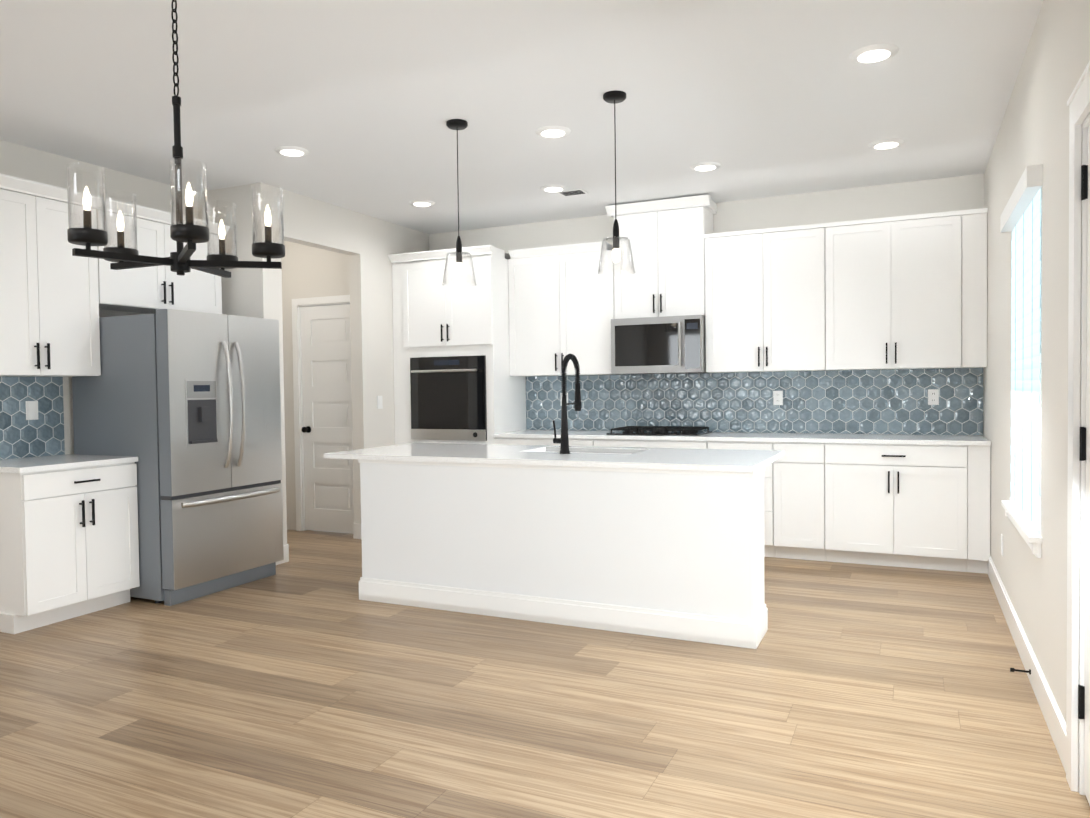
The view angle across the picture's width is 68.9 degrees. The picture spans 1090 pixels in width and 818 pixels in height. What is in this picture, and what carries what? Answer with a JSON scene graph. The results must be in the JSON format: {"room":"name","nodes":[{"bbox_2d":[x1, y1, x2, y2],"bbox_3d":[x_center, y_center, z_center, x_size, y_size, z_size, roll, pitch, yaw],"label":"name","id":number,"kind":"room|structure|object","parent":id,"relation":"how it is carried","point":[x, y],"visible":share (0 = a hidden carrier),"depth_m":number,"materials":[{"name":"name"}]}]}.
{"room":"kitchen","nodes":[
{"label":"kitchen","id":0,"kind":"room"},
{"bbox_2d":[0,140,197,459],"bbox_3d":[-4.261,-0.130,2.606,0.120,2.790,7.620,0,2,25],"label":"wall","id":1,"kind":"structure","parent":0,"point":[25,162],"depth_m":5.11,"materials":[{"name":"white paint"}]},
{"bbox_2d":[0,376,64,459],"bbox_3d":[-3.200,0.052,4.738,0.009,0.492,0.675,0,2,25],"label":"backsplash","id":2,"kind":"structure","parent":1,"relation":"attached to","point":[21,436],"depth_m":4.86,"materials":[{"name":"blue tile"}]},
{"bbox_2d":[26,401,37,419],"bbox_3d":[-3.136,0.009,4.858,0.006,0.115,0.072,0,2,25],"label":"electrical outlet","id":3,"kind":"object","parent":2,"relation":"attached to","point":[31,410],"visible":1,"depth_m":4.86,"materials":[{"name":"white plastic"}]},
{"bbox_2d":[0,173,111,376],"bbox_3d":[-3.054,-0.745,4.670,0.331,1.100,0.816,0,2,25],"label":"upper cabinet","id":4,"kind":"object","parent":1,"relation":"attached to","point":[55,295],"depth_m":4.62,"materials":[{"name":"white paint"}]},
{"bbox_2d":[108,198,221,313],"bbox_3d":[-2.708,-0.995,5.417,0.331,0.650,0.964,0,2,25],"label":"upper cabinet","id":5,"kind":"object","parent":1,"relation":"attached to","point":[147,290],"depth_m":5.31,"materials":[{"name":"white paint"}]},
{"bbox_2d":[198,182,275,319],"bbox_3d":[-2.699,-0.244,6.146,1.520,2.790,0.120,0,2,25],"label":"wall","id":6,"kind":"structure","parent":0,"point":[248,292],"depth_m":5.83,"materials":[{"name":"white paint"}]},
{"bbox_2d":[281,241,349,529],"bbox_3d":[-2.174,-0.280,7.279,1.280,2.790,0.120,0,2,25],"label":"wall","id":7,"kind":"structure","parent":0,"point":[309,272],"depth_m":7.24,"materials":[{"name":"white paint"}]},
{"bbox_2d":[292,295,349,530],"bbox_3d":[-1.932,0.056,7.167,0.734,2.118,0.136,0,2,25],"label":"door frame","id":8,"kind":"structure","parent":7,"relation":"attached to","point":[297,304],"depth_m":7.24,"materials":[{"name":"white paint"}]},
{"bbox_2d":[300,304,353,533],"bbox_3d":[-1.927,0.091,7.103,0.647,2.034,0.108,0,2,25],"label":"pantry door","id":9,"kind":"structure","parent":7,"relation":"in","point":[327,401],"depth_m":7.14,"materials":[{"name":"white paint"}]},
{"bbox_2d":[273,186,428,544],"bbox_3d":[-1.602,-0.276,6.849,0.120,2.790,2.080,0,2,25],"label":"wall","id":10,"kind":"structure","parent":0,"point":[367,244],"depth_m":6.83,"materials":[{"name":"white paint"}]},
{"bbox_2d":[276,523,361,564],"bbox_3d":[-3.572,1.176,3.184,0.644,0.130,9.170,0,2,25],"label":"baseboard","id":11,"kind":"structure","parent":10,"relation":"attached to","point":[356,531],"depth_m":6.84,"materials":[{"name":"white paint"}]},
{"bbox_2d":[377,396,382,408],"bbox_3d":[-1.456,-0.059,7.010,0.008,0.115,0.072,0,2,25],"label":"light switch","id":12,"kind":"object","parent":10,"relation":"attached to","point":[379,402],"visible":1,"depth_m":7.00,"materials":[{"name":"white plastic"}]},
{"bbox_2d":[0,0,1042,233],"bbox_3d":[-1.675,-1.607,2.574,6.740,0.100,10.420,0,2,25],"label":"ceiling","id":13,"kind":"structure","parent":0,"point":[362,102],"depth_m":4.09,"materials":[{"name":"white paint"}]},
{"bbox_2d":[67,0,284,277],"bbox_3d":[-1.221,-1.000,2.591,0.606,1.124,0.628,0,2,25],"label":"chandelier","id":14,"kind":"object","parent":13,"relation":"hanging from","point":[191,235],"visible":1,"depth_m":2.58,"materials":[{"name":"black metal"}]},
{"bbox_2d":[274,146,308,156],"bbox_3d":[-1.591,-1.615,4.993,0.210,0.014,0.210,0,2,25],"label":"recessed light","id":15,"kind":"object","parent":13,"relation":"in","point":[295,151],"visible":0.98,"depth_m":4.96,"materials":[{"name":"white paint"}]},
{"bbox_2d":[409,200,434,205],"bbox_3d":[-0.995,-1.661,6.424,0.210,0.014,0.210,0,2,25],"label":"recessed light","id":16,"kind":"object","parent":13,"relation":"in","point":[421,203],"visible":0.98,"depth_m":6.39,"materials":[{"name":"white paint"}]},
{"bbox_2d":[442,119,476,286],"bbox_3d":[-0.492,-1.163,4.510,0.196,0.918,0.196,0,2,25],"label":"pendant light","id":17,"kind":"object","parent":13,"relation":"hanging from","point":[457,124],"visible":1,"depth_m":4.50,"materials":[{"name":"clear glass"}]},
{"bbox_2d":[535,126,570,137],"bbox_3d":[0.047,-1.627,4.675,0.210,0.014,0.210,0,2,25],"label":"recessed light","id":18,"kind":"object","parent":13,"relation":"in","point":[552,131],"visible":1,"depth_m":4.65,"materials":[{"name":"white paint"}]},
{"bbox_2d":[540,184,566,191],"bbox_3d":[0.065,-1.662,6.000,0.210,0.014,0.210,0,2,25],"label":"recessed light","id":19,"kind":"object","parent":13,"relation":"in","point":[553,188],"visible":0.98,"depth_m":5.96,"materials":[{"name":"white paint"}]},
{"bbox_2d":[557,189,587,195],"bbox_3d":[0.213,-1.669,6.129,0.200,0.010,0.130,0,2,25],"label":"ceiling vent","id":20,"kind":"object","parent":13,"relation":"in","point":[572,192],"visible":0.96,"depth_m":6.11,"materials":[{"name":"white metal"}]},
{"bbox_2d":[598,90,634,275],"bbox_3d":[0.365,-1.163,4.113,0.196,0.918,0.196,0,2,25],"label":"pendant light","id":21,"kind":"object","parent":13,"relation":"hanging from","point":[614,97],"visible":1,"depth_m":4.10,"materials":[{"name":"clear glass"}]},
{"bbox_2d":[690,162,720,170],"bbox_3d":[1.102,-1.661,5.454,0.210,0.014,0.210,0,2,25],"label":"recessed light","id":22,"kind":"object","parent":13,"relation":"in","point":[704,166],"visible":0.94,"depth_m":5.42,"materials":[{"name":"white paint"}]},
{"bbox_2d":[849,43,898,63],"bbox_3d":[1.502,-1.617,3.627,0.210,0.014,0.210,0,2,25],"label":"recessed light","id":23,"kind":"object","parent":13,"relation":"in","point":[873,53],"visible":1,"depth_m":3.61,"materials":[{"name":"white paint"}]},
{"bbox_2d":[868,138,903,148],"bbox_3d":[2.145,-1.661,4.993,0.210,0.014,0.210,0,2,25],"label":"recessed light","id":24,"kind":"object","parent":13,"relation":"in","point":[887,143],"visible":0.98,"depth_m":4.97,"materials":[{"name":"white paint"}]},
{"bbox_2d":[0,530,1089,817],"bbox_3d":[-1.639,1.282,2.651,6.740,0.100,10.420,0,2,25],"label":"floor","id":25,"kind":"structure","parent":0,"point":[304,682],"depth_m":3.16,"materials":[{"name":"brown wood"}]},
{"bbox_2d":[0,462,139,633],"bbox_3d":[-2.885,0.762,4.637,0.664,0.865,0.696,0,2,25],"label":"base cabinet","id":26,"kind":"object","parent":25,"relation":"on","point":[69,544],"visible":0.98,"depth_m":4.43,"materials":[{"name":"white paint"}]},
{"bbox_2d":[0,454,137,472],"bbox_3d":[-2.901,0.314,4.625,0.645,0.030,0.705,0,2,25],"label":"countertop","id":27,"kind":"structure","parent":26,"relation":"on","point":[40,463],"depth_m":4.54,"materials":[{"name":"white stone"}]},
{"bbox_2d":[72,309,283,605],"bbox_3d":[-2.379,0.281,5.279,0.953,1.780,0.910,0,2,25],"label":"refrigerator","id":28,"kind":"object","parent":25,"relation":"on","point":[184,406],"visible":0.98,"depth_m":4.92,"materials":[{"name":"grey metal"}]},
{"bbox_2d":[388,245,525,444],"bbox_3d":[-0.778,-0.146,7.238,1.041,2.490,0.685,0,2,25],"label":"tall cabinet","id":29,"kind":"object","parent":25,"relation":"on","point":[433,316],"visible":0.42,"depth_m":6.95,"materials":[{"name":"white paint"}]},
{"bbox_2d":[410,355,486,440],"bbox_3d":[-0.865,-0.092,6.926,0.760,0.730,0.085,0,2,25],"label":"wall oven","id":30,"kind":"object","parent":29,"relation":"in","point":[448,398],"visible":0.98,"depth_m":6.93,"materials":[{"name":"black glass"}]},
{"bbox_2d":[494,437,601,446],"bbox_3d":[0.143,0.665,6.868,0.968,0.864,0.630,0,2,25],"label":"base cabinet","id":31,"kind":"object","parent":25,"relation":"on","point":[498,440],"depth_m":6.59,"materials":[{"name":"white paint"}]},
{"bbox_2d":[493,430,990,445],"bbox_3d":[1.376,0.217,6.274,3.704,0.030,0.645,0,2,25],"label":"countertop","id":32,"kind":"structure","parent":31,"relation":"on","point":[977,440],"depth_m":5.91,"materials":[{"name":"white stone"}]},
{"bbox_2d":[607,426,712,435],"bbox_3d":[0.942,0.177,6.493,0.740,0.048,0.520,0,2,25],"label":"gas cooktop","id":33,"kind":"object","parent":32,"relation":"in","point":[664,430],"visible":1,"depth_m":6.36,"materials":[{"name":"black metal"}]},
{"bbox_2d":[358,455,783,648],"bbox_3d":[0.148,0.728,4.804,2.386,0.849,0.998,0,2,25],"label":"kitchen island","id":34,"kind":"object","parent":25,"relation":"on","point":[663,542],"depth_m":4.26,"materials":[{"name":"white paint"}]},
{"bbox_2d":[324,443,783,474],"bbox_3d":[0.026,0.287,4.826,2.617,0.052,0.988,0,2,25],"label":"island countertop","id":35,"kind":"structure","parent":34,"relation":"on","point":[658,459],"depth_m":4.52,"materials":[{"name":"white stone"}]},
{"bbox_2d":[553,354,580,453],"bbox_3d":[0.134,-0.036,4.775,0.107,0.592,0.263,0,2,25],"label":"faucet","id":36,"kind":"object","parent":35,"relation":"on","point":[563,441],"visible":1,"depth_m":4.67,"materials":[{"name":"black metal"}]},
{"bbox_2d":[528,447,651,454],"bbox_3d":[0.252,0.384,4.926,0.728,0.252,0.397,0,2,25],"label":"sink","id":37,"kind":"object","parent":35,"relation":"in","point":[599,450],"depth_m":5.08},
{"bbox_2d":[602,439,709,448],"bbox_3d":[0.917,0.665,6.510,0.981,0.864,0.630,0,2,25],"label":"base cabinet","id":38,"kind":"object","parent":25,"relation":"on","point":[605,442],"depth_m":6.18,"materials":[{"name":"white paint"}]},
{"bbox_2d":[710,441,781,557],"bbox_3d":[1.581,0.665,6.202,0.606,0.864,0.630,0,2,25],"label":"base cabinet","id":39,"kind":"object","parent":25,"relation":"on","point":[773,471],"depth_m":5.83,"materials":[{"name":"white paint"}]},
{"bbox_2d":[782,442,833,561],"bbox_3d":[1.991,0.665,6.012,0.419,0.864,0.630,0,2,25],"label":"base cabinet","id":40,"kind":"object","parent":25,"relation":"on","point":[807,468],"depth_m":5.72,"materials":[{"name":"white paint"}]},
{"bbox_2d":[834,443,969,571],"bbox_3d":[2.507,0.665,5.774,0.962,0.864,0.630,0,2,25],"label":"base cabinet","id":41,"kind":"object","parent":25,"relation":"on","point":[913,506],"depth_m":5.46,"materials":[{"name":"white paint"}]},
{"bbox_2d":[429,174,983,435],"bbox_3d":[1.010,-0.308,6.852,4.860,2.790,0.120,0,2,25],"label":"wall","id":42,"kind":"structure","parent":0,"point":[957,193],"depth_m":6.30,"materials":[{"name":"white paint"}]},
{"bbox_2d":[508,241,621,375],"bbox_3d":[0.185,-0.846,6.940,0.984,1.100,0.375,0,2,25],"label":"upper cabinet","id":43,"kind":"object","parent":42,"relation":"attached to","point":[561,307],"visible":0.79,"depth_m":6.80,"materials":[{"name":"white paint"}]},
{"bbox_2d":[605,194,716,318],"bbox_3d":[0.973,-1.214,6.561,0.856,0.933,0.380,0,2,25],"label":"upper cabinet","id":44,"kind":"object","parent":42,"relation":"attached to","point":[667,242],"visible":0.88,"depth_m":6.42,"materials":[{"name":"white paint"}]},
{"bbox_2d":[611,315,710,373],"bbox_3d":[0.964,-0.517,6.541,0.752,0.450,0.464,0,2,25],"label":"over-the-range microwave","id":45,"kind":"object","parent":44,"relation":"attached to","point":[664,345],"visible":0.98,"depth_m":6.35,"materials":[{"name":"silver metal"}]},
{"bbox_2d":[526,368,982,434],"bbox_3d":[1.507,-0.054,6.557,3.704,0.492,0.009,0,2,25],"label":"backsplash","id":46,"kind":"structure","parent":42,"relation":"attached to","point":[891,401],"depth_m":6.40,"materials":[{"name":"blue tile"}]},
{"bbox_2d":[773,391,782,404],"bbox_3d":[1.871,-0.089,6.378,0.072,0.115,0.006,0,2,25],"label":"electrical outlet","id":47,"kind":"object","parent":46,"relation":"attached to","point":[777,397],"visible":1,"depth_m":6.38,"materials":[{"name":"white plastic"}]},
{"bbox_2d":[928,389,938,404],"bbox_3d":[2.888,-0.089,5.907,0.072,0.115,0.006,0,2,25],"label":"electrical outlet","id":48,"kind":"object","parent":46,"relation":"attached to","point":[933,396],"visible":1,"depth_m":5.91,"materials":[{"name":"white plastic"}]},
{"bbox_2d":[704,222,835,372],"bbox_3d":[1.771,-0.839,6.231,0.961,1.086,0.330,0,2,25],"label":"upper cabinet","id":49,"kind":"object","parent":42,"relation":"attached to","point":[770,293],"depth_m":6.07,"materials":[{"name":"white paint"}]},
{"bbox_2d":[836,210,963,369],"bbox_3d":[2.532,-0.839,5.879,0.961,1.086,0.330,0,2,25],"label":"upper cabinet","id":50,"kind":"object","parent":42,"relation":"attached to","point":[904,292],"depth_m":5.69,"materials":[{"name":"white paint"}]},
{"bbox_2d":[984,0,1089,770],"bbox_3d":[1.208,-0.164,1.352,0.120,2.790,9.940,0,2,25],"label":"wall","id":51,"kind":"structure","parent":0,"point":[1034,128],"depth_m":3.12,"materials":[{"name":"white paint"}]},
{"bbox_2d":[1001,534,1002,555],"bbox_3d":[2.625,0.781,4.563,0.006,0.115,0.072,0,2,25],"label":"electrical outlet","id":52,"kind":"object","parent":51,"relation":"attached to","point":[1001,544],"visible":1,"depth_m":4.55,"materials":[{"name":"white plastic"}]},
{"bbox_2d":[1001,500,1041,557],"bbox_3d":[2.229,0.540,3.664,0.119,0.084,1.100,0,2,25],"label":"window sill","id":53,"kind":"structure","parent":51,"relation":"attached to","point":[1031,538],"depth_m":3.44,"materials":[{"name":"white paint"}]},
{"bbox_2d":[1000,164,1042,534],"bbox_3d":[2.183,-0.247,3.660,0.059,1.482,1.050,0,2,25],"label":"window","id":54,"kind":"structure","parent":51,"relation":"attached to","point":[1020,218],"depth_m":3.53,"materials":[{"name":"white glass"}]},
{"bbox_2d":[988,556,1065,771],"bbox_3d":[1.019,1.175,1.102,0.014,0.130,9.250,0,2,25],"label":"baseboard","id":55,"kind":"structure","parent":51,"relation":"attached to","point":[1052,714],"depth_m":3.30,"materials":[{"name":"white paint"}]},
{"bbox_2d":[1010,668,1030,674],"bbox_3d":[2.028,1.117,3.389,0.076,0.022,0.021,0,2,25],"label":"door stop","id":56,"kind":"object","parent":55,"relation":"attached to","point":[1017,670],"visible":1,"depth_m":3.39,"materials":[{"name":"black metal"}]},
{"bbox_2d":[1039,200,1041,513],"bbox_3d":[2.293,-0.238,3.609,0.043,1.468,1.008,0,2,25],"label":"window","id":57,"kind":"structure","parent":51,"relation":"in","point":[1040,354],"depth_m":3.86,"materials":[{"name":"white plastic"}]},
{"bbox_2d":[1066,61,1089,794],"bbox_3d":[1.496,0.126,2.005,0.144,2.168,1.132,0,2,25],"label":"door frame","id":58,"kind":"structure","parent":51,"relation":"attached to","point":[1078,102],"depth_m":2.46,"materials":[{"name":"white paint"}]},
{"bbox_2d":[1078,126,1089,804],"bbox_3d":[1.463,0.180,2.034,0.104,2.035,0.926,0,2,25],"label":"patio door","id":59,"kind":"structure","parent":51,"relation":"in","point":[1084,702],"depth_m":2.41,"materials":[{"name":"white paint"}]}
]}

